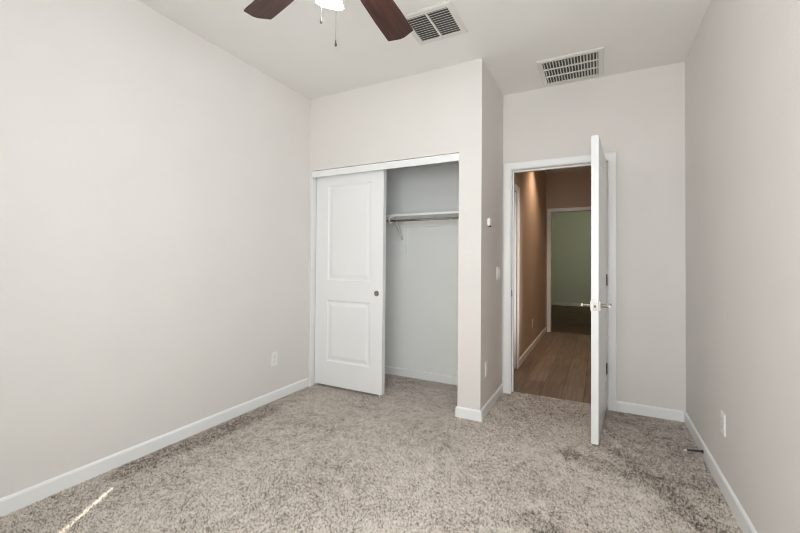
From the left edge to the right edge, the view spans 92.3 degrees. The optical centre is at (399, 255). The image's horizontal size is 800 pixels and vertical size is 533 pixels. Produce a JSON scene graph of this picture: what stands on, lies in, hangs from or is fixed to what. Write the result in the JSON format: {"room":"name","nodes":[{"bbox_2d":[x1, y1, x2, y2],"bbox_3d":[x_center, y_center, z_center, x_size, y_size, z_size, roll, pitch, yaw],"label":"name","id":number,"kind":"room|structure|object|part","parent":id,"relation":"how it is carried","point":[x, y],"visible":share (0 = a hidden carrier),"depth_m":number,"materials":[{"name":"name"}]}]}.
{"room":"empty bedroom","nodes":[
{"label":"empty bedroom","id":0,"kind":"room"},
{"bbox_2d":[0,0,310,497],"bbox_3d":[-1.690,-0.158,2.202,0.115,2.743,3.584,0,-1,27],"label":"wall","id":1,"kind":"structure","parent":0,"point":[155,180],"depth_m":2.28,"materials":[{"name":"paint"}]},
{"bbox_2d":[0,378,307,516],"bbox_3d":[-1.645,1.172,2.152,0.012,0.083,3.354,0,-1,27],"label":"baseboard","id":2,"kind":"structure","parent":1,"relation":"attached to","point":[25,497],"depth_m":2.24,"materials":[{"name":"white paint"}]},
{"bbox_2d":[271,351,277,365],"bbox_3d":[-1.070,0.880,3.269,0.008,0.116,0.072,0,-1,27],"label":"power outlet","id":3,"kind":"object","parent":1,"relation":"attached to","point":[273,354],"visible":1,"depth_m":3.27,"materials":[{"name":"white plastic"}]},
{"bbox_2d":[309,178,316,386],"bbox_3d":[-0.820,0.253,3.697,0.006,1.984,0.115,0,-1,27],"label":"trim board","id":4,"kind":"object","parent":1,"relation":"attached to","point":[314,181],"visible":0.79,"depth_m":3.67,"materials":[{"name":"white paint"}]},
{"bbox_2d":[0,305,742,532],"bbox_3d":[2.391,1.325,5.090,4.715,0.060,12.515,0,-1,27],"label":"floor","id":5,"kind":"structure","parent":0,"point":[316,458],"depth_m":2.17,"materials":[{"name":"carpet"}]},
{"bbox_2d":[307,59,502,409],"bbox_3d":[0.040,-0.120,3.607,1.668,2.743,0.731,0,-1,27],"label":"wall","id":6,"kind":"structure","parent":0,"point":[458,108],"depth_m":3.14,"materials":[{"name":"paint"}]},
{"bbox_2d":[315,169,386,397],"bbox_3d":[-0.470,0.239,3.542,0.742,2.013,0.056,0,-1,27],"label":"door","id":7,"kind":"structure","parent":6,"relation":"in","point":[351,208],"depth_m":3.50,"materials":[{"name":"white paint"}]},
{"bbox_2d":[312,153,458,177],"bbox_3d":[-0.164,-0.769,3.377,1.463,0.061,0.117,0,-1,27],"label":"trim board","id":8,"kind":"object","parent":6,"relation":"attached to","point":[454,157],"visible":0.96,"depth_m":3.27,"materials":[{"name":"white paint"}]},
{"bbox_2d":[455,383,502,421],"bbox_3d":[0.687,1.210,3.238,0.204,0.083,0.744,0,-1,27],"label":"baseboard","id":9,"kind":"object","parent":6,"relation":"attached to","point":[462,412],"visible":0.82,"depth_m":2.94,"materials":[{"name":"white paint"}]},
{"bbox_2d":[485,361,487,376],"bbox_3d":[0.680,0.893,3.022,0.008,0.116,0.072,0,-1,27],"label":"power outlet","id":10,"kind":"object","parent":6,"relation":"attached to","point":[486,362],"visible":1,"depth_m":3.01,"materials":[{"name":"white plastic"}]},
{"bbox_2d":[487,218,491,226],"bbox_3d":[0.719,-0.264,3.081,0.022,0.067,0.068,0,-1,27],"label":"wall sensor","id":11,"kind":"object","parent":6,"relation":"attached to","point":[489,220],"visible":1,"depth_m":3.06,"materials":[{"name":"white plastic"}]},
{"bbox_2d":[496,267,499,279],"bbox_3d":[0.869,0.157,3.381,0.012,0.116,0.116,0,-1,27],"label":"light switch","id":12,"kind":"object","parent":6,"relation":"attached to","point":[498,268],"visible":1,"depth_m":3.36,"materials":[{"name":"white plastic"}]},
{"bbox_2d":[137,0,710,173],"bbox_3d":[2.416,-1.498,5.134,4.715,0.100,12.515,0,-1,27],"label":"ceiling","id":13,"kind":"structure","parent":0,"point":[293,48],"depth_m":2.66,"materials":[{"name":"paint"}]},
{"bbox_2d":[244,0,412,46],"bbox_3d":[-0.229,-1.149,1.512,1.234,0.756,1.219,0,-1,27],"label":"ceiling fan","id":14,"kind":"object","parent":13,"relation":"hanging from","point":[386,14],"visible":1,"depth_m":1.85,"materials":[{"name":"wood"}]},
{"bbox_3d":[-0.533,-1.183,1.741,0.493,0.034,0.144,0,-1,42],"label":"blade","id":15,"kind":"part","parent":14,"relation":"part of","materials":[{"name":"brown wood"}]},
{"bbox_3d":[-0.289,-1.065,1.584,0.111,0.110,0.113,0,-1,27],"label":"lamp shade","id":16,"kind":"part","parent":14,"relation":"part of","materials":[{"name":"white glass"}]},
{"bbox_3d":[-0.081,-1.178,1.845,0.144,0.034,0.493,0,-1,22],"label":"blade","id":17,"kind":"part","parent":14,"relation":"part of","materials":[{"name":"brown wood"}]},
{"bbox_2d":[404,0,467,44],"bbox_3d":[0.223,-1.502,2.508,0.350,0.011,0.350,0,-1,27],"label":"ceiling vent","id":18,"kind":"object","parent":13,"relation":"in","point":[440,21],"visible":0.91,"depth_m":2.49,"materials":[{"name":"metal"}]},
{"bbox_2d":[536,47,603,86],"bbox_3d":[1.362,-1.484,3.059,0.462,0.011,0.464,0,-1,27],"label":"ceiling vent","id":19,"kind":"object","parent":13,"relation":"in","point":[586,64],"visible":1,"depth_m":3.03,"materials":[{"name":"metal"}]},
{"bbox_2d":[515,170,545,368],"bbox_3d":[1.732,-0.080,5.251,0.115,2.743,3.515,0,-1,27],"label":"wall","id":20,"kind":"structure","parent":0,"point":[532,185],"depth_m":5.26,"materials":[{"name":"paint"}]},
{"bbox_2d":[514,192,516,368],"bbox_3d":[1.130,0.269,4.021,0.040,1.973,0.706,0,-1,27],"label":"door","id":21,"kind":"structure","parent":20,"relation":"in","point":[515,192],"depth_m":4.28,"materials":[{"name":"white paint"}]},
{"bbox_2d":[515,184,519,368],"bbox_3d":[1.176,0.244,4.030,0.017,2.046,0.764,0,-1,27],"label":"door frame","id":22,"kind":"structure","parent":20,"relation":"attached to","point":[517,188],"depth_m":4.31,"materials":[{"name":"white paint"}]},
{"bbox_2d":[519,327,545,366],"bbox_3d":[1.933,1.256,5.503,0.012,0.083,2.575,0,-1,27],"label":"baseboard","id":23,"kind":"structure","parent":20,"relation":"attached to","point":[526,353],"depth_m":5.18,"materials":[{"name":"white paint"}]},
{"bbox_2d":[385,61,685,411],"bbox_3d":[0.844,-0.113,3.667,3.041,2.743,0.115,0,-1,27],"label":"wall","id":24,"kind":"structure","parent":0,"point":[639,115],"depth_m":3.13,"materials":[{"name":"paint"}]},
{"bbox_2d":[385,366,457,384],"bbox_3d":[0.142,1.216,3.931,1.553,0.083,0.012,0,-1,27],"label":"baseboard","id":25,"kind":"structure","parent":24,"relation":"attached to","point":[415,374],"depth_m":3.88,"materials":[{"name":"white paint"}]},
{"bbox_2d":[386,211,458,252],"bbox_3d":[0.085,-0.213,3.819,1.553,0.368,0.315,0,-1,27],"label":"closet shelf","id":26,"kind":"object","parent":24,"relation":"attached to","point":[401,227],"visible":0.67,"depth_m":3.85,"materials":[{"name":"white paint"}]},
{"bbox_2d":[386,217,458,221],"bbox_3d":[0.029,-0.337,3.710,1.553,0.021,0.021,0,-1,27],"label":"closet rod","id":27,"kind":"object","parent":26,"relation":"attached to","point":[443,218],"visible":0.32,"depth_m":3.60,"materials":[{"name":"silver metal"}]},
{"bbox_2d":[503,152,616,410],"bbox_3d":[1.381,0.207,3.374,0.903,2.103,0.131,0,-1,27],"label":"door frame","id":28,"kind":"structure","parent":24,"relation":"attached to","point":[510,169],"depth_m":3.34,"materials":[{"name":"white paint"}]},
{"bbox_2d":[581,135,611,444],"bbox_3d":[1.471,0.225,2.831,0.177,2.012,0.786,0,-1,32],"label":"door","id":29,"kind":"structure","parent":24,"relation":"in","point":[597,305],"depth_m":2.52,"materials":[{"name":"white paint"}]},
{"bbox_3d":[1.278,0.334,2.629,0.060,0.021,0.124,0,-1,32],"label":"lever","id":30,"kind":"part","parent":29,"relation":"part of","materials":[{"name":"silver metal"}]},
{"bbox_3d":[1.270,0.332,2.502,0.028,0.058,0.003,0,-1,32],"label":"latch plate","id":31,"kind":"part","parent":29,"relation":"part of","materials":[{"name":"silver metal"}]},
{"bbox_3d":[1.378,0.334,2.568,0.060,0.021,0.124,0,-1,32],"label":"lever","id":32,"kind":"part","parent":29,"relation":"part of","materials":[{"name":"silver metal"}]},
{"bbox_2d":[617,401,683,421],"bbox_3d":[1.945,1.217,2.999,0.444,0.083,0.012,0,-1,27],"label":"baseboard","id":33,"kind":"structure","parent":24,"relation":"attached to","point":[626,407],"depth_m":2.99,"materials":[{"name":"white paint"}]},
{"bbox_2d":[546,170,590,331],"bbox_3d":[3.017,-0.049,6.500,1.020,2.743,0.115,0,-1,27],"label":"wall","id":34,"kind":"structure","parent":0,"point":[564,189],"depth_m":6.54,"materials":[{"name":"paint"}]},
{"bbox_2d":[547,206,590,331],"bbox_3d":[2.970,0.256,6.509,0.884,2.132,0.131,0,-1,27],"label":"door frame","id":35,"kind":"structure","parent":34,"relation":"attached to","point":[571,209],"depth_m":6.64,"materials":[{"name":"white paint"}]},
{"bbox_2d":[551,211,590,305],"bbox_3d":[4.736,-0.008,8.192,3.400,2.743,4.700,0,-1,27],"label":"wall","id":36,"kind":"structure","parent":0,"point":[571,231],"depth_m":10.68,"materials":[{"name":"paint"}]},
{"bbox_2d":[553,302,586,306],"bbox_3d":[5.745,1.362,10.146,3.200,0.083,0.012,0,-1,27],"label":"baseboard","id":37,"kind":"structure","parent":36,"relation":"attached to","point":[554,303],"depth_m":10.69,"materials":[{"name":"white paint"}]},
{"bbox_2d":[685,0,799,532],"bbox_3d":[1.281,-0.149,1.077,0.115,2.743,4.315,0,-1,27],"label":"wall","id":38,"kind":"structure","parent":0,"point":[742,62],"depth_m":1.72,"materials":[{"name":"paint"}]},
{"bbox_2d":[684,411,757,532],"bbox_3d":[1.213,1.180,1.086,0.012,0.083,4.085,0,-1,27],"label":"baseboard","id":39,"kind":"structure","parent":38,"relation":"attached to","point":[746,525],"depth_m":2.00,"materials":[{"name":"white paint"}]},
{"bbox_2d":[684,449,703,453],"bbox_3d":[1.827,1.214,2.392,0.096,0.029,0.024,0,-1,27],"label":"door stop","id":40,"kind":"object","parent":39,"relation":"attached to","point":[700,451],"visible":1,"depth_m":2.38,"materials":[{"name":"metal"}]},
{"bbox_2d":[721,410,725,436],"bbox_3d":[1.701,0.885,2.023,0.008,0.116,0.072,0,-1,27],"label":"power outlet","id":41,"kind":"object","parent":38,"relation":"attached to","point":[723,416],"visible":1,"depth_m":2.01,"materials":[{"name":"white plastic"}]}
]}

